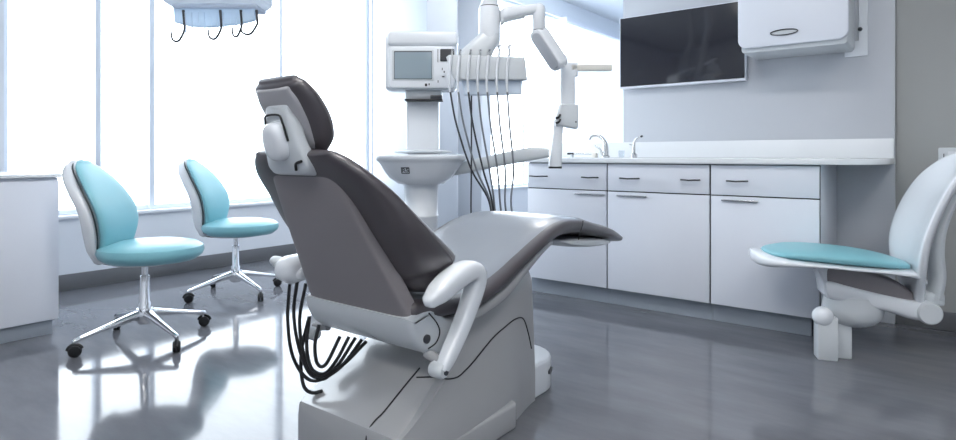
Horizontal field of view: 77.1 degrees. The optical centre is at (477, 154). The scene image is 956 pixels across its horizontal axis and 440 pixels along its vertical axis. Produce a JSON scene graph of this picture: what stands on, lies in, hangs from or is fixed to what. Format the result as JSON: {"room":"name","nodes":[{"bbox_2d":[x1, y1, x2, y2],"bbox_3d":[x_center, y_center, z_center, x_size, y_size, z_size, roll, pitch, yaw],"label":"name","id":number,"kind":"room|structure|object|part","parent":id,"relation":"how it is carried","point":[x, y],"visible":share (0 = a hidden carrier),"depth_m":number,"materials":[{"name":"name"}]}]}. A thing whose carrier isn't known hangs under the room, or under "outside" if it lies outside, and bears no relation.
{"room":"dental clinic","nodes":[
{"label":"dental clinic","id":0,"kind":"room"},
{"bbox_2d":[0,0,619,274],"bbox_3d":[-1.348,-0.775,6.366,0.200,3.450,14.800,0,0,38],"label":"wall","id":1,"kind":"structure","parent":0,"point":[74,257],"depth_m":5.20,"materials":[{"name":"white paint"}]},
{"bbox_2d":[59,201,273,219],"bbox_3d":[-2.178,0.438,5.241,0.190,0.025,3.205,0,0,38],"label":"sill","id":2,"kind":"structure","parent":1,"relation":"attached to","point":[72,216],"depth_m":4.77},
{"bbox_2d":[59,243,296,291],"bbox_3d":[-3.468,0.894,3.460,0.018,0.112,7.610,0,0,38],"label":"baseboard","id":3,"kind":"structure","parent":1,"relation":"attached to","point":[73,281],"depth_m":4.75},
{"bbox_2d":[4,0,367,214],"bbox_3d":[-2.184,-0.892,5.242,0.080,2.635,3.200,0,0,38],"label":"window","id":4,"kind":"structure","parent":1,"relation":"in","point":[95,4],"depth_m":4.70,"materials":[{"name":"white plastic"}]},
{"bbox_2d":[491,185,528,189],"bbox_3d":[1.520,0.468,10.001,0.190,0.025,5.540,0,0,38],"label":"sill","id":5,"kind":"structure","parent":1,"relation":"attached to","point":[526,186],"depth_m":8.56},
{"bbox_2d":[493,0,564,187],"bbox_3d":[1.516,-0.877,10.004,0.080,2.665,5.540,0,0,38],"label":"window","id":6,"kind":"structure","parent":1,"relation":"in","point":[521,21],"depth_m":8.85,"materials":[{"name":"white plastic"}]},
{"bbox_2d":[562,16,622,142],"bbox_3d":[2.301,-1.067,10.812,0.100,2.305,3.000,0,0,38],"label":"window","id":7,"kind":"structure","parent":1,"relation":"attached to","point":[598,95],"depth_m":10.47,"materials":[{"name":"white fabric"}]},
{"bbox_2d":[372,0,456,227],"bbox_3d":[-0.681,-0.775,6.410,0.800,3.450,0.470,0,0,38],"label":"wall pillar","id":8,"kind":"structure","parent":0,"point":[388,108],"depth_m":6.28,"materials":[{"name":"grey paint"}]},
{"bbox_2d":[458,0,490,216],"bbox_3d":[-0.044,-0.775,7.581,0.370,3.450,0.200,0,0,38],"label":"wall pier","id":9,"kind":"object","parent":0,"point":[467,9],"visible":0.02,"depth_m":7.50,"materials":[{"name":"white paint"}]},
{"bbox_2d":[0,259,955,439],"bbox_3d":[1.818,1.000,3.906,8.220,0.100,15.100,0,0,38],"label":"floor","id":10,"kind":"structure","parent":0,"point":[620,372],"depth_m":2.54,"materials":[{"name":"grey tile"}]},
{"bbox_2d":[0,172,61,343],"bbox_3d":[-3.077,0.524,2.588,0.625,0.851,2.032,0,0,38],"label":"storage cabinet","id":11,"kind":"object","parent":10,"relation":"on","point":[29,201],"visible":0.87,"depth_m":3.09,"materials":[{"name":"white laminate"}]},
{"bbox_3d":[-3.077,0.108,2.588,0.625,0.019,2.032,0,0,38],"label":"panel","id":12,"kind":"part","parent":11,"relation":"part of","materials":[{"name":"white laminate"}]},
{"bbox_2d":[62,159,210,357],"bbox_3d":[-1.755,0.487,3.074,0.660,0.931,0.507,0,0,-7],"label":"stool","id":13,"kind":"object","parent":10,"relation":"on","point":[107,213],"visible":1,"depth_m":2.97,"materials":[{"name":"teal leather"}]},
{"bbox_3d":[-1.952,0.274,3.080,0.188,0.506,0.340,0,0,0],"label":"edge trim","id":14,"kind":"part","parent":13,"relation":"part of","materials":[{"name":"grey plastic"}]},
{"bbox_3d":[-1.929,0.286,3.080,0.219,0.520,0.332,0,0,0],"label":"backrest","id":15,"kind":"part","parent":13,"relation":"part of","materials":[{"name":"teal leather"}]},
{"bbox_3d":[-1.675,0.490,3.080,0.501,0.110,0.467,0,0,0],"label":"seat","id":16,"kind":"part","parent":13,"relation":"part of","materials":[{"name":"teal leather"}]},
{"bbox_2d":[177,158,281,302],"bbox_3d":[-1.700,0.487,4.097,0.660,0.930,0.508,0,0,-4],"label":"stool","id":17,"kind":"object","parent":10,"relation":"on","point":[208,197],"visible":0.99,"depth_m":4.00,"materials":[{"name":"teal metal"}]},
{"bbox_3d":[-1.897,0.274,4.117,0.188,0.506,0.340,0,0,4],"label":"edge trim","id":18,"kind":"part","parent":17,"relation":"part of","materials":[{"name":"grey plastic"}]},
{"bbox_3d":[-1.873,0.286,4.115,0.219,0.520,0.332,0,0,4],"label":"backrest","id":19,"kind":"part","parent":17,"relation":"part of","materials":[{"name":"teal leather"}]},
{"bbox_3d":[-1.620,0.490,4.098,0.501,0.110,0.467,0,0,4],"label":"seat","id":20,"kind":"part","parent":17,"relation":"part of","materials":[{"name":"teal leather"}]},
{"bbox_2d":[254,75,622,439],"bbox_3d":[-0.035,0.370,2.308,0.734,1.161,1.784,0,0,38],"label":"dental chair","id":21,"kind":"object","parent":10,"relation":"on","point":[448,351],"visible":1,"depth_m":1.79,"materials":[{"name":"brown leather"}]},
{"bbox_3d":[-0.537,0.465,2.093,0.072,0.304,0.247,0,0,38],"label":"armrest","id":22,"kind":"part","parent":21,"relation":"part of","materials":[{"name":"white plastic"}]},
{"bbox_3d":[-0.530,0.580,2.032,0.065,0.039,0.029,0,0,28],"label":"armrest mount","id":23,"kind":"part","parent":21,"relation":"part of","materials":[{"name":"grey ceramic"}]},
{"bbox_3d":[-0.376,0.196,1.814,0.572,0.421,0.462,0,0,38],"label":"backrest","id":24,"kind":"part","parent":21,"relation":"part of","materials":[{"name":"black leather"}]},
{"bbox_3d":[-0.127,0.580,1.719,0.029,0.039,0.065,0,0,-43],"label":"armrest mount","id":25,"kind":"part","parent":21,"relation":"part of","materials":[{"name":"grey plastic"}]},
{"bbox_3d":[-0.066,0.465,1.728,0.072,0.304,0.247,0,0,38],"label":"armrest","id":26,"kind":"part","parent":21,"relation":"part of","materials":[{"name":"white plastic"}]},
{"bbox_3d":[0.092,0.341,2.417,0.488,0.197,1.453,0,0,38],"label":"panel","id":27,"kind":"part","parent":21,"relation":"part of","materials":[{"name":"grey leather"}]},
{"bbox_3d":[0.086,0.370,2.409,0.524,0.249,1.480,0,0,38],"label":"seat","id":28,"kind":"part","parent":21,"relation":"part of","materials":[{"name":"grey leather"}]},
{"bbox_3d":[0.092,0.885,2.417,0.310,0.130,0.490,0,0,38],"label":"foot plate","id":29,"kind":"part","parent":21,"relation":"part of","materials":[{"name":"white plastic"}]},
{"bbox_2d":[552,235,609,246],"bbox_3d":[0.317,0.375,2.706,0.481,0.075,0.469,0,0,38],"label":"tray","id":30,"kind":"object","parent":21,"relation":"on","point":[561,240],"depth_m":2.50,"materials":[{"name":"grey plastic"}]},
{"bbox_2d":[374,31,611,230],"bbox_3d":[0.076,0.149,3.188,1.245,1.602,0.410,0,0,0],"label":"dental delivery unit","id":31,"kind":"object","parent":10,"relation":"on","point":[416,64],"visible":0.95,"depth_m":3.14,"materials":[{"name":"white plastic"}]},
{"bbox_2d":[374,149,465,184],"bbox_3d":[-0.302,0.062,3.188,0.496,0.185,0.478,0,0,38],"label":"bowl","id":32,"kind":"object","parent":31,"relation":"on","point":[414,166],"depth_m":3.04,"materials":[{"name":"white plastic"}]},
{"bbox_2d":[385,34,456,92],"bbox_3d":[-0.304,-0.495,3.233,0.385,0.310,0.130,0,0,0],"label":"monitor","id":33,"kind":"object","parent":31,"relation":"on","point":[391,40],"depth_m":3.15,"materials":[{"name":"white plastic"}]},
{"bbox_2d":[405,99,442,101],"bbox_3d":[-0.287,-0.291,3.203,0.200,0.009,0.090,0,0,0],"label":"shelf","id":34,"kind":"object","parent":31,"relation":"attached to","point":[407,100],"depth_m":3.16,"materials":[{"name":"black plastic"}]},
{"bbox_3d":[0.057,0.039,3.147,0.641,0.159,0.079,0,0,15],"label":"swing arm","id":35,"kind":"part","parent":31,"relation":"part of","materials":[{"name":"grey plastic"}]},
{"bbox_3d":[0.406,-0.060,3.128,0.078,0.240,0.056,0,0,0],"label":"holder stem","id":36,"kind":"part","parent":31,"relation":"part of","materials":[{"name":"white plastic"}]},
{"bbox_3d":[0.473,-0.367,3.128,0.090,0.225,0.060,0,0,0],"label":"holder post","id":37,"kind":"part","parent":31,"relation":"part of","materials":[{"name":"white plastic"}]},
{"bbox_2d":[528,162,610,302],"bbox_3d":[0.749,0.500,4.202,0.600,0.899,0.624,0,0,38],"label":"base cabinet","id":38,"kind":"object","parent":10,"relation":"on","point":[577,190],"visible":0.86,"depth_m":3.96,"materials":[{"name":"white laminate"}]},
{"bbox_3d":[0.584,0.141,3.990,0.592,0.167,0.018,0,0,38],"label":"drawer","id":39,"kind":"part","parent":38,"relation":"part of","materials":[{"name":"white laminate"}]},
{"bbox_3d":[0.584,0.537,3.990,0.592,0.612,0.018,0,0,38],"label":"door","id":40,"kind":"part","parent":38,"relation":"part of","materials":[{"name":"white laminate"}]},
{"bbox_3d":[0.718,0.252,3.865,0.214,0.008,0.014,0,0,38],"label":"handle","id":41,"kind":"part","parent":38,"relation":"part of","materials":[{"name":"silver metal"}]},
{"bbox_2d":[525,138,893,164],"bbox_3d":[1.301,-0.021,3.778,2.140,0.143,0.624,0,0,38],"label":"countertop","id":42,"kind":"structure","parent":38,"relation":"on","point":[815,151],"depth_m":3.68,"materials":[{"name":"white laminate"}]},
{"bbox_2d":[567,153,597,157],"bbox_3d":[0.749,0.001,4.306,0.240,0.036,0.036,0,0,38],"label":"probe","id":43,"kind":"object","parent":42,"relation":"on","point":[594,155],"visible":1,"depth_m":4.29,"materials":[{"name":"silver metal"}]},
{"bbox_2d":[588,134,609,157],"bbox_3d":[0.848,-0.065,4.211,0.156,0.168,0.060,0,0,20],"label":"faucet","id":44,"kind":"object","parent":42,"relation":"on","point":[605,154],"visible":1,"depth_m":4.19,"materials":[{"name":"silver metal"}]},
{"bbox_2d":[629,135,642,157],"bbox_3d":[1.071,-0.058,4.056,0.100,0.152,0.044,0,0,38],"label":"faucet","id":45,"kind":"object","parent":42,"relation":"on","point":[633,155],"visible":1,"depth_m":4.05,"materials":[{"name":"silver metal"}]},
{"bbox_3d":[1.071,-0.065,4.049,0.023,0.127,0.069,0,0,-37],"label":"spout","id":46,"kind":"part","parent":45,"relation":"part of","materials":[{"name":"silver metal"}]},
{"bbox_2d":[608,163,712,319],"bbox_3d":[1.238,0.500,3.823,0.633,0.899,0.624,0,0,38],"label":"base cabinet","id":47,"kind":"object","parent":10,"relation":"on","point":[661,212],"visible":0.93,"depth_m":3.58,"materials":[{"name":"white laminate"}]},
{"bbox_3d":[0.943,0.252,3.690,0.194,0.008,0.014,0,0,38],"label":"handle","id":48,"kind":"part","parent":47,"relation":"part of","materials":[{"name":"silver metal"}]},
{"bbox_3d":[1.073,0.141,3.610,0.625,0.167,0.018,0,0,38],"label":"drawer","id":49,"kind":"part","parent":47,"relation":"part of","materials":[{"name":"white laminate"}]},
{"bbox_3d":[1.073,0.537,3.610,0.625,0.612,0.018,0,0,38],"label":"door","id":50,"kind":"part","parent":47,"relation":"part of","materials":[{"name":"white laminate"}]},
{"bbox_3d":[1.220,0.145,3.464,0.118,0.011,0.035,0,0,38],"label":"handle","id":51,"kind":"part","parent":47,"relation":"part of","materials":[{"name":"grey plastic"}]},
{"bbox_2d":[711,164,835,335],"bbox_3d":[1.706,0.500,3.459,0.548,0.899,0.624,0,0,38],"label":"base cabinet","id":52,"kind":"object","parent":10,"relation":"on","point":[753,205],"visible":0.85,"depth_m":3.25,"materials":[{"name":"white laminate"}]},
{"bbox_3d":[1.440,0.252,3.305,0.191,0.008,0.014,0,0,38],"label":"handle","id":53,"kind":"part","parent":52,"relation":"part of","materials":[{"name":"silver metal"}]},
{"bbox_3d":[1.541,0.141,3.247,0.540,0.167,0.018,0,0,38],"label":"drawer","id":54,"kind":"part","parent":52,"relation":"part of","materials":[{"name":"white laminate"}]},
{"bbox_3d":[1.541,0.537,3.247,0.540,0.612,0.018,0,0,38],"label":"door","id":55,"kind":"part","parent":52,"relation":"part of","materials":[{"name":"white laminate"}]},
{"bbox_2d":[749,153,955,360],"bbox_3d":[1.781,0.468,2.824,0.923,0.964,0.437,0,0,16],"label":"seat","id":56,"kind":"object","parent":10,"relation":"on","point":[856,292],"visible":1,"depth_m":2.74,"materials":[{"name":"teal plastic"}]},
{"bbox_3d":[1.604,0.750,2.791,0.092,0.092,0.074,0,0,16],"label":"adjusting knob","id":57,"kind":"part","parent":56,"relation":"part of","materials":[{"name":"white plastic"}]},
{"bbox_3d":[1.681,0.475,2.853,0.605,0.086,0.412,0,0,16],"label":"seat","id":58,"kind":"part","parent":56,"relation":"part of","materials":[{"name":"teal leather"}]},
{"bbox_2d":[821,295,884,327],"bbox_3d":[1.765,0.730,2.829,0.260,0.150,0.195,0,0,16],"label":"pedestal bowl","id":59,"kind":"object","parent":56,"relation":"on","point":[839,311],"depth_m":2.75,"materials":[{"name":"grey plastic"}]},
{"bbox_2d":[827,269,912,299],"bbox_3d":[1.813,0.599,2.815,0.350,0.162,0.151,0,0,16],"label":"tray","id":60,"kind":"object","parent":56,"relation":"on","point":[841,284],"depth_m":2.75,"materials":[{"name":"white plastic"}]},
{"bbox_3d":[1.840,0.662,2.808,0.415,0.171,0.170,0,0,16],"label":"carrier arm","id":61,"kind":"part","parent":56,"relation":"part of","materials":[{"name":"white plastic"}]},
{"bbox_3d":[2.095,0.336,2.735,0.271,0.701,0.402,0,0,16],"label":"backrest","id":62,"kind":"part","parent":56,"relation":"part of","materials":[{"name":"white plastic"}]},
{"bbox_3d":[2.115,0.408,2.729,0.137,0.494,0.120,0,0,16],"label":"post","id":63,"kind":"part","parent":56,"relation":"part of","materials":[{"name":"grey plastic"}]},
{"bbox_2d":[563,0,622,22],"bbox_3d":[1.818,-2.550,3.906,8.220,0.100,15.100,0,0,38],"label":"ceiling","id":64,"kind":"structure","parent":0,"point":[612,10],"depth_m":10.17,"materials":[{"name":"paint"}]},
{"bbox_2d":[162,0,272,42],"bbox_3d":[-1.143,-1.490,2.636,0.431,2.020,0.215,0,0,0],"label":"hanger","id":65,"kind":"object","parent":64,"relation":"hanging from","point":[204,14],"visible":1,"depth_m":2.57,"materials":[{"name":"grey plastic"}]},
{"bbox_2d":[173,8,255,27],"bbox_3d":[-1.133,-0.590,2.589,0.350,0.080,0.030,0,0,0],"label":"tray","id":66,"kind":"object","parent":65,"relation":"on","point":[191,17],"depth_m":2.57,"materials":[{"name":"white plastic"}]},
{"bbox_2d":[446,0,526,212],"bbox_3d":[0.043,-0.775,3.088,0.403,3.450,0.300,0,0,0],"label":"instrument","id":67,"kind":"object","parent":64,"relation":"hanging from","point":[481,73],"visible":0.8,"depth_m":2.97,"materials":[{"name":"white plastic"}]},
{"bbox_2d":[462,81,521,95],"bbox_3d":[0.069,-0.338,3.018,0.305,0.075,0.040,0,0,0],"label":"drip tray","id":68,"kind":"object","parent":67,"relation":"on","point":[514,87],"depth_m":3.00,"materials":[{"name":"white plastic"}]},
{"bbox_2d":[500,3,567,70],"bbox_3d":[0.283,-0.595,3.037,0.339,0.341,0.100,0,0,0],"label":"mechanical arm","id":69,"kind":"object","parent":67,"relation":"attached to","point":[541,37],"visible":1,"depth_m":3.00,"materials":[{"name":"white plastic"}]},
{"bbox_3d":[0.202,-0.719,3.037,0.179,0.086,0.085,0,0,0],"label":"arm","id":70,"kind":"part","parent":69,"relation":"part of","materials":[{"name":"white plastic"}]},
{"bbox_3d":[0.339,-0.525,3.017,0.136,0.181,0.059,0,0,0],"label":"light panel","id":71,"kind":"part","parent":69,"relation":"part of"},
{"bbox_2d":[623,0,955,323],"bbox_3d":[3.016,-0.775,2.941,4.845,3.450,0.155,0,0,38],"label":"wall","id":72,"kind":"structure","parent":0,"point":[824,96],"depth_m":3.47,"materials":[{"name":"white paint"}]},
{"bbox_2d":[620,1,746,89],"bbox_3d":[1.373,-0.727,4.074,0.850,0.507,0.070,0,0,38],"label":"television","id":73,"kind":"object","parent":72,"relation":"attached to","point":[696,45],"visible":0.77,"depth_m":4.03,"materials":[{"name":"black glass"}]},
{"bbox_2d":[738,0,867,59],"bbox_3d":[1.885,-0.835,3.492,0.618,0.530,0.362,0,0,38],"label":"upper cabinet","id":74,"kind":"object","parent":72,"relation":"attached to","point":[767,29],"visible":1,"depth_m":3.41,"materials":[{"name":"grey plastic"}]},
{"bbox_3d":[1.729,-0.695,3.391,0.146,0.037,0.012,0,0,38],"label":"handle","id":75,"kind":"part","parent":74,"relation":"part of","materials":[{"name":"grey plastic"}]},
{"bbox_3d":[1.764,-0.854,3.384,0.560,0.457,0.024,0,0,38],"label":"cupboard door","id":76,"kind":"part","parent":74,"relation":"part of","materials":[{"name":"white laminate"}]},
{"bbox_3d":[2.191,-0.835,3.476,0.115,0.530,0.012,0,0,38],"label":"wall plate","id":77,"kind":"part","parent":74,"relation":"part of","materials":[{"name":"white plastic"}]},
{"bbox_2d":[896,311,955,331],"bbox_3d":[3.628,0.900,2.401,3.215,0.100,0.016,0,0,38],"label":"baseboard","id":78,"kind":"structure","parent":72,"relation":"attached to","point":[948,323],"depth_m":3.26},
{"bbox_2d":[938,148,955,159],"bbox_3d":[2.549,0.003,3.241,0.100,0.085,0.014,0,0,38],"label":"wall socket","id":79,"kind":"object","parent":72,"relation":"attached to","point":[942,152],"visible":0.52,"depth_m":3.25,"materials":[{"name":"grey plastic"}]}
]}

